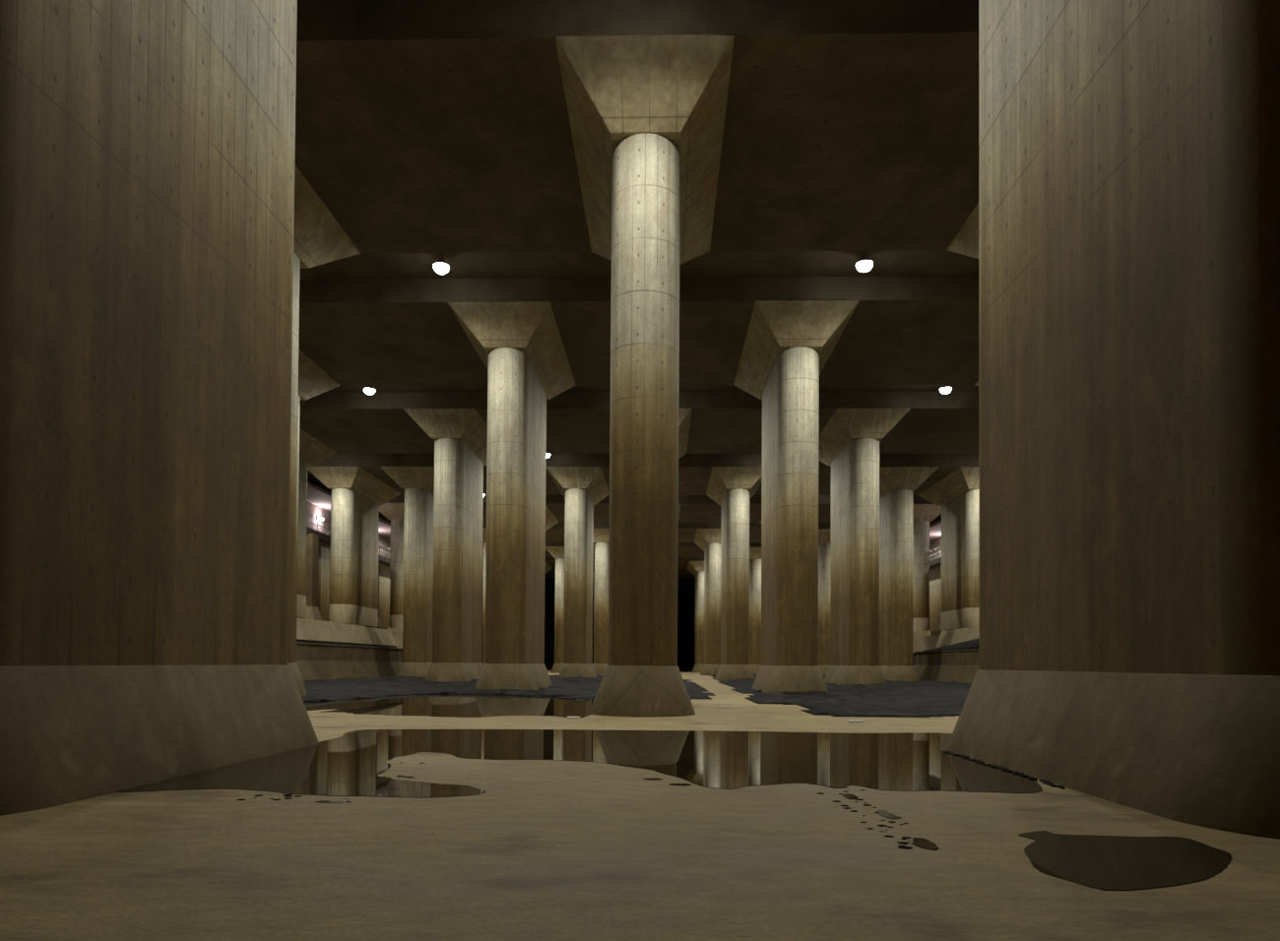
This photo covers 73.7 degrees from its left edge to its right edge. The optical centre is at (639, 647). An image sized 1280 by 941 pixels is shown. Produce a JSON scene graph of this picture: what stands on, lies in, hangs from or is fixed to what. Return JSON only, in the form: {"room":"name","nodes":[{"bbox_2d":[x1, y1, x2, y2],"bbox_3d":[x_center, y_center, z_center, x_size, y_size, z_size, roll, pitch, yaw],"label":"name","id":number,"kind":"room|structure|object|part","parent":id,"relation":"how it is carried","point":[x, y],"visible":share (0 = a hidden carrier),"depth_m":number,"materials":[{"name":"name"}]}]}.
{"room":"underground flood cistern","nodes":[
{"label":"underground flood cistern","id":0,"kind":"room"},
{"bbox_2d":[318,541,482,662],"bbox_3d":[-31.294,-7.221,84.739,3.000,20.000,180.000,0,-1,2],"label":"wall","id":1,"kind":"structure","parent":0,"point":[324,557],"depth_m":82.04,"materials":[{"name":"concrete"}]},
{"bbox_2d":[306,481,390,567],"bbox_3d":[-30.378,-12.023,89.805,3.500,4.600,70.000,0,-1,2],"label":"gallery","id":2,"kind":"object","parent":1,"relation":"attached to","point":[319,499],"visible":0.19,"depth_m":84.77,"materials":[{"name":"paint"}]},
{"bbox_3d":[-28.685,-11.088,89.743,0.070,0.620,70.000,0,-1,2],"label":"handrail","id":3,"kind":"part","parent":2,"relation":"part of","materials":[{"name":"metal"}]},
{"bbox_3d":[-32.052,-12.159,89.852,0.150,3.750,70.000,0,-1,2],"label":"panel","id":4,"kind":"part","parent":2,"relation":"part of","materials":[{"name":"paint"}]},
{"bbox_2d":[544,577,695,669],"bbox_3d":[4.078,-5.353,174.218,69.000,20.000,0.800,0,-1,2],"label":"wall","id":5,"kind":"structure","parent":0,"point":[549,583],"depth_m":174.35,"materials":[{"name":"concrete"}]},
{"bbox_2d":[294,0,979,578],"bbox_3d":[1.756,-15.904,84.026,69.000,2.200,181.000,0,-1,2],"label":"ceiling","id":6,"kind":"structure","parent":0,"point":[426,129],"depth_m":31.41,"materials":[{"name":"concrete"}]},
{"bbox_2d":[363,385,375,394],"bbox_3d":[-16.681,-16.086,52.639,0.700,0.970,0.700,0,-1,2],"label":"floodlight","id":7,"kind":"object","parent":6,"relation":"hanging from","point":[369,390],"visible":0.92,"depth_m":52.43,"materials":[{"name":"glass"}]},
{"bbox_2d":[433,253,449,274],"bbox_3d":[-8.414,-16.327,36.147,0.700,0.970,0.700,0,-1,2],"label":"floodlight","id":8,"kind":"object","parent":6,"relation":"hanging from","point":[441,267],"visible":0.99,"depth_m":35.95,"materials":[{"name":"glass"}]},
{"bbox_2d":[855,251,873,272],"bbox_3d":[9.380,-16.211,35.675,0.700,0.970,0.700,0,-1,2],"label":"floodlight","id":9,"kind":"object","parent":6,"relation":"attached to","point":[864,264],"visible":0.96,"depth_m":35.48,"materials":[{"name":"glass"}]},
{"bbox_2d":[939,384,951,393],"bbox_3d":[18.506,-15.857,51.706,0.700,0.970,0.700,0,-1,2],"label":"floodlight","id":10,"kind":"object","parent":6,"relation":"attached to","point":[945,389],"visible":0.94,"depth_m":51.49,"materials":[{"name":"glass"}]},
{"bbox_2d":[0,668,1279,940],"bbox_3d":[2.406,3.786,113.414,69.000,0.500,240.500,0,-1,2],"label":"floor","id":11,"kind":"structure","parent":0,"point":[550,850],"depth_m":6.29,"materials":[{"name":"concrete"}]},
{"bbox_2d":[0,0,318,816],"bbox_3d":[-7.196,-7.282,11.837,4.680,17.860,11.660,0,-1,2],"label":"concrete pillar","id":12,"kind":"structure","parent":11,"relation":"on","point":[148,147],"depth_m":10.67,"materials":[{"name":"brown concrete"}]},
{"bbox_2d":[294,349,340,684],"bbox_3d":[-20.293,-6.778,44.730,4.680,17.860,11.660,0,-1,2],"label":"concrete pillar","id":13,"kind":"structure","parent":11,"relation":"on","point":[313,381],"depth_m":47.84,"materials":[{"name":"grey concrete"}]},
{"bbox_2d":[287,164,360,697],"bbox_3d":[-13.744,-7.030,28.284,4.680,17.860,11.660,0,-1,2],"label":"concrete pillar","id":14,"kind":"structure","parent":11,"relation":"on","point":[319,238],"depth_m":31.22,"materials":[{"name":"grey concrete"}]},
{"bbox_2d":[315,800,342,803],"bbox_3d":[-3.224,1.600,8.877,0.290,0.004,0.138,0,-1,2],"label":"puddle","id":15,"kind":"object","parent":11,"relation":"on","point":[324,801],"visible":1,"depth_m":8.85,"materials":[{"name":"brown liquid"}]},
{"bbox_2d":[296,617,402,680],"bbox_3d":[-26.788,-0.074,56.475,7.700,4.750,88.000,0,-1,2],"label":"wall","id":16,"kind":"structure","parent":11,"relation":"on","point":[315,662],"depth_m":67.75,"materials":[{"name":"concrete"}]},
{"bbox_2d":[305,533,321,620],"bbox_3d":[-29.151,-6.051,75.316,1.800,7.850,2.000,0,-1,2],"label":"buttress","id":17,"kind":"object","parent":16,"relation":"on","point":[312,541],"visible":0.46,"depth_m":74.72,"materials":[{"name":"concrete"}]},
{"bbox_2d":[296,428,337,618],"bbox_3d":[-26.255,-8.897,61.205,4.680,13.110,11.660,0,-1,2],"label":"concrete pillar","id":18,"kind":"structure","parent":16,"relation":"on","point":[312,451],"depth_m":63.69,"materials":[{"name":"concrete"}]},
{"bbox_2d":[296,640,393,647],"bbox_3d":[-24.273,-0.672,47.415,1.000,0.208,66.000,0,-1,2],"label":"ledge silt","id":19,"kind":"object","parent":16,"relation":"on","point":[296,641],"visible":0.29,"depth_m":66.91,"materials":[{"name":"brown soil"}]},
{"bbox_2d":[307,466,400,627],"bbox_3d":[-25.826,-8.599,77.466,4.680,13.110,11.660,0,-1,2],"label":"concrete pillar","id":20,"kind":"structure","parent":16,"relation":"on","point":[357,495],"depth_m":74.17,"materials":[{"name":"grey concrete"}]},
{"bbox_2d":[377,558,382,627],"bbox_3d":[-28.721,-5.754,91.578,1.800,7.850,2.000,0,-1,2],"label":"buttress","id":21,"kind":"object","parent":16,"relation":"on","point":[378,620],"visible":0.14,"depth_m":92.06,"materials":[{"name":"concrete"}]},
{"bbox_2d":[379,503,404,629],"bbox_3d":[-25.397,-8.302,93.728,4.680,13.110,11.660,0,-1,2],"label":"concrete pillar","id":22,"kind":"structure","parent":16,"relation":"on","point":[394,512],"depth_m":89.73,"materials":[{"name":"concrete"}]},
{"bbox_2d":[380,466,434,677],"bbox_3d":[-19.435,-6.183,77.253,4.680,17.860,11.660,0,-1,2],"label":"concrete pillar","id":23,"kind":"structure","parent":11,"relation":"on","point":[417,482],"depth_m":73.36,"materials":[{"name":"grey concrete"}]},
{"bbox_2d":[403,408,487,682],"bbox_3d":[-12.886,-6.435,60.807,4.680,17.860,11.660,0,-1,2],"label":"concrete pillar","id":24,"kind":"structure","parent":11,"relation":"on","point":[459,436],"depth_m":57.06,"materials":[{"name":"concrete"}]},
{"bbox_2d":[303,694,594,717],"bbox_3d":[-6.895,1.974,30.963,11.586,0.004,16.848,0,-1,2],"label":"puddle","id":25,"kind":"object","parent":11,"relation":"on","point":[428,705],"visible":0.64,"depth_m":28.02,"materials":[{"name":"brown liquid"}]},
{"bbox_2d":[301,674,603,703],"bbox_3d":[-11.784,2.332,62.112,21.924,0.352,65.249,0,-1,2],"label":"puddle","id":26,"kind":"object","parent":11,"relation":"on","point":[580,689],"visible":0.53,"depth_m":40.04,"materials":[{"name":"grey liquid"}]},
{"bbox_2d":[481,527,486,666],"bbox_3d":[-18.577,-5.588,109.777,4.680,17.860,11.660,0,-1,2],"label":"concrete pillar","id":27,"kind":"structure","parent":11,"relation":"on","point":[483,529],"depth_m":106.01,"materials":[{"name":"grey concrete"}]},
{"bbox_2d":[447,300,575,690],"bbox_3d":[-6.338,-6.687,44.360,4.680,17.860,11.660,0,-1,2],"label":"concrete pillar","id":28,"kind":"structure","parent":11,"relation":"on","point":[519,344],"depth_m":40.54,"materials":[{"name":"grey concrete"}]},
{"bbox_2d":[545,563,552,574],"bbox_3d":[-17.719,-4.993,142.300,4.680,17.860,11.660,0,-1,2],"label":"concrete pillar","id":29,"kind":"structure","parent":11,"relation":"on","point":[547,567],"depth_m":144.84,"materials":[{"name":"concrete"}]},
{"bbox_2d":[545,505,558,530],"bbox_3d":[-12.028,-5.840,93.330,4.680,17.860,11.660,0,-1,2],"label":"concrete pillar","id":30,"kind":"structure","parent":11,"relation":"on","point":[550,520],"depth_m":95.13,"materials":[{"name":"concrete"}]},
{"bbox_2d":[545,546,564,673],"bbox_3d":[-11.170,-5.245,125.853,4.680,17.860,11.660,0,-1,2],"label":"concrete pillar","id":31,"kind":"structure","parent":11,"relation":"on","point":[557,552],"depth_m":121.87,"materials":[{"name":"grey concrete"}]},
{"bbox_2d":[545,466,609,677],"bbox_3d":[-5.480,-6.092,76.883,4.680,17.860,11.660,0,-1,2],"label":"concrete pillar","id":32,"kind":"structure","parent":11,"relation":"on","point":[582,487],"depth_m":73.00,"materials":[{"name":"concrete"}]},
{"bbox_2d":[116,729,1042,797],"bbox_3d":[0.268,1.715,13.861,12.803,0.004,9.503,0,-1,2],"label":"puddle","id":33,"kind":"object","parent":11,"relation":"on","point":[350,764],"visible":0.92,"depth_m":12.91,"materials":[{"name":"brown liquid"}]},
{"bbox_2d":[236,756,929,848],"bbox_3d":[-0.321,1.647,10.344,7.234,0.010,5.176,0,-1,19],"label":"crumbs","id":34,"kind":"object","parent":11,"relation":"on","point":[288,797],"visible":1,"depth_m":8.83,"materials":[{"name":"brown soil"}]},
{"bbox_2d":[592,527,609,675],"bbox_3d":[-4.622,-5.497,109.407,4.680,17.860,11.660,0,-1,2],"label":"concrete pillar","id":35,"kind":"structure","parent":11,"relation":"on","point":[601,536],"depth_m":105.47,"materials":[{"name":"grey concrete"}]},
{"bbox_2d":[555,33,734,717],"bbox_3d":[0.210,-6.939,27.914,4.680,17.860,11.660,0,-1,2],"label":"concrete pillar","id":36,"kind":"structure","parent":11,"relation":"on","point":[647,114],"depth_m":23.98,"materials":[{"name":"grey concrete"}]},
{"bbox_2d":[669,783,691,785],"bbox_3d":[0.485,1.652,10.300,0.270,0.004,0.157,0,-1,2],"label":"puddle","id":37,"kind":"object","parent":11,"relation":"on","point":[670,784],"visible":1,"depth_m":10.26,"materials":[{"name":"brown liquid"}]},
{"bbox_2d":[678,407,692,458],"bbox_3d":[1.069,-6.344,60.437,4.680,17.860,11.660,0,-1,2],"label":"concrete pillar","id":38,"kind":"structure","parent":11,"relation":"on","point":[684,415],"depth_m":57.98,"materials":[{"name":"grey concrete"}]},
{"bbox_2d":[687,561,703,672],"bbox_3d":[10.191,-4.811,141.560,4.680,17.860,11.660,0,-1,2],"label":"concrete pillar","id":39,"kind":"structure","parent":11,"relation":"on","point":[696,568],"depth_m":137.66,"materials":[{"name":"grey concrete"}]},
{"bbox_2d":[683,679,715,700],"bbox_3d":[2.248,2.432,57.135,3.423,0.169,46.171,0,-1,2],"label":"sediment","id":40,"kind":"object","parent":11,"relation":"on","point":[695,691],"visible":0.33,"depth_m":42.66,"materials":[{"name":"grey soil"}]},
{"bbox_2d":[693,528,721,675],"bbox_3d":[9.333,-5.406,109.037,4.680,17.860,11.660,0,-1,2],"label":"concrete pillar","id":41,"kind":"structure","parent":11,"relation":"on","point":[709,541],"depth_m":105.13,"materials":[{"name":"grey concrete"}]},
{"bbox_2d":[705,466,762,680],"bbox_3d":[8.475,-6.001,76.514,4.680,17.860,11.660,0,-1,2],"label":"concrete pillar","id":42,"kind":"structure","parent":11,"relation":"on","point":[732,488],"depth_m":72.63,"materials":[{"name":"grey concrete"}]},
{"bbox_2d":[749,547,761,674],"bbox_3d":[16.739,-5.063,125.114,4.680,17.860,11.660,0,-1,2],"label":"concrete pillar","id":43,"kind":"structure","parent":11,"relation":"on","point":[754,552],"depth_m":121.16,"materials":[{"name":"concrete"}]},
{"bbox_2d":[733,299,859,693],"bbox_3d":[7.617,-6.596,43.990,4.680,17.860,11.660,0,-1,2],"label":"concrete pillar","id":44,"kind":"structure","parent":11,"relation":"on","point":[789,344],"depth_m":40.14,"materials":[{"name":"grey concrete"}]},
{"bbox_2d":[818,528,831,675],"bbox_3d":[23.288,-5.315,108.667,4.680,17.860,11.660,0,-1,2],"label":"concrete pillar","id":45,"kind":"structure","parent":11,"relation":"on","point":[824,535],"depth_m":104.78,"materials":[{"name":"concrete"}]},
{"bbox_2d":[709,673,972,717],"bbox_3d":[15.428,2.618,66.534,20.389,0.320,85.801,0,-1,2],"label":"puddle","id":46,"kind":"object","parent":11,"relation":"on","point":[922,698],"visible":0.37,"depth_m":33.52,"materials":[{"name":"grey liquid"}]},
{"bbox_2d":[842,793,857,799],"bbox_3d":[2.334,1.650,9.457,0.151,0.004,0.372,0,-1,2],"label":"puddle","id":47,"kind":"object","parent":11,"relation":"on","point":[847,796],"visible":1,"depth_m":9.49,"materials":[{"name":"brown liquid"}]},
{"bbox_2d":[848,719,863,722],"bbox_3d":[5.491,1.867,21.720,0.340,0.059,0.200,0,-1,2],"label":"floor marker","id":48,"kind":"object","parent":11,"relation":"on","point":[855,721],"visible":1,"depth_m":21.62,"materials":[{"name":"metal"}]},
{"bbox_3d":[5.491,1.875,21.720,0.340,0.044,0.200,0,-1,2],"label":"plate","id":49,"kind":"part","parent":48,"relation":"part of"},
{"bbox_2d":[818,407,910,685],"bbox_3d":[15.023,-6.253,60.067,4.680,17.860,11.660,0,-1,2],"label":"concrete pillar","id":50,"kind":"structure","parent":11,"relation":"on","point":[849,442],"depth_m":56.33,"materials":[{"name":"grey concrete"}]},
{"bbox_2d":[877,809,899,819],"bbox_3d":[2.409,1.631,8.359,0.149,0.004,0.524,0,-1,2],"label":"puddle","id":51,"kind":"object","parent":11,"relation":"on","point":[887,814],"visible":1,"depth_m":8.32,"materials":[{"name":"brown liquid"}]},
{"bbox_2d":[879,466,938,681],"bbox_3d":[22.430,-5.910,76.144,4.680,17.860,11.660,0,-1,2],"label":"concrete pillar","id":52,"kind":"structure","parent":11,"relation":"on","point":[897,485],"depth_m":72.31,"materials":[{"name":"grey concrete"}]},
{"bbox_2d":[907,837,938,850],"bbox_3d":[2.316,1.605,6.984,0.196,0.004,0.461,0,-1,2],"label":"puddle","id":53,"kind":"object","parent":11,"relation":"on","point":[922,843],"visible":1,"depth_m":6.98,"materials":[{"name":"brown liquid"}]},
{"bbox_2d":[912,626,979,683],"bbox_3d":[28.592,0.287,55.007,7.700,4.750,88.000,0,-1,2],"label":"wall","id":54,"kind":"structure","parent":11,"relation":"on","point":[956,666],"depth_m":72.63,"materials":[{"name":"concrete"}]},
{"bbox_2d":[912,504,941,633],"bbox_3d":[29.283,-7.945,92.278,4.680,13.110,11.660,0,-1,2],"label":"concrete pillar","id":55,"kind":"structure","parent":54,"relation":"on","point":[924,514],"depth_m":88.29,"materials":[{"name":"concrete"}]},
{"bbox_2d":[918,466,979,630],"bbox_3d":[28.854,-8.243,76.017,4.680,13.110,11.660,0,-1,2],"label":"concrete pillar","id":56,"kind":"structure","parent":54,"relation":"on","point":[957,494],"depth_m":74.03,"materials":[{"name":"concrete"}]},
{"bbox_2d":[921,638,979,651],"bbox_3d":[25.612,-0.815,46.101,1.000,1.144,66.000,0,-1,2],"label":"ledge silt","id":57,"kind":"object","parent":54,"relation":"on","point":[972,644],"visible":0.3,"depth_m":68.65,"materials":[{"name":"soil"}]},
{"bbox_2d":[946,203,978,258],"bbox_3d":[14.165,-6.848,27.544,4.680,17.860,11.660,0,-1,2],"label":"concrete pillar","id":58,"kind":"structure","parent":11,"relation":"on","point":[966,241],"depth_m":32.05,"materials":[{"name":"concrete"}]},
{"bbox_2d":[944,751,1065,789],"bbox_3d":[5.108,1.712,12.283,0.152,0.050,4.284,0,-1,2],"label":"debris","id":59,"kind":"object","parent":11,"relation":"on","point":[948,752],"visible":0.99,"depth_m":11.82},
{"bbox_2d":[946,0,1279,839],"bbox_3d":[6.759,-7.191,11.467,4.680,17.860,11.660,0,-1,2],"label":"concrete pillar","id":60,"kind":"structure","parent":11,"relation":"on","point":[1129,150],"depth_m":9.76,"materials":[{"name":"brown concrete"}]},
{"bbox_2d":[1018,831,1231,891],"bbox_3d":[3.753,1.606,6.475,1.539,0.004,2.134,0,-1,17],"label":"puddle","id":61,"kind":"object","parent":11,"relation":"on","point":[1102,863],"visible":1,"depth_m":6.46,"materials":[{"name":"brown liquid"}]},
{"bbox_2d":[677,587,695,668],"bbox_3d":[4.862,-3.805,204.184,26.000,18.000,59.200,0,-1,2],"label":"wall","id":62,"kind":"structure","parent":0,"point":[685,596],"depth_m":233.02,"materials":[{"name":"concrete"}]},
{"bbox_2d":[929,565,941,631],"bbox_3d":[34.681,-6.790,82.990,3.000,20.000,180.000,0,-1,2],"label":"wall","id":63,"kind":"structure","parent":0,"point":[934,573],"depth_m":97.07,"materials":[{"name":"concrete"}]},
{"bbox_2d":[929,519,941,569],"bbox_3d":[34.098,-11.603,88.096,3.500,4.600,70.000,0,-1,2],"label":"gallery","id":64,"kind":"object","parent":63,"relation":"attached to","point":[934,529],"visible":0.06,"depth_m":101.59,"materials":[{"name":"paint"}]},
{"bbox_3d":[35.773,-11.717,88.054,0.150,3.750,70.000,0,-1,2],"label":"panel","id":65,"kind":"part","parent":64,"relation":"part of","materials":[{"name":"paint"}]}
]}

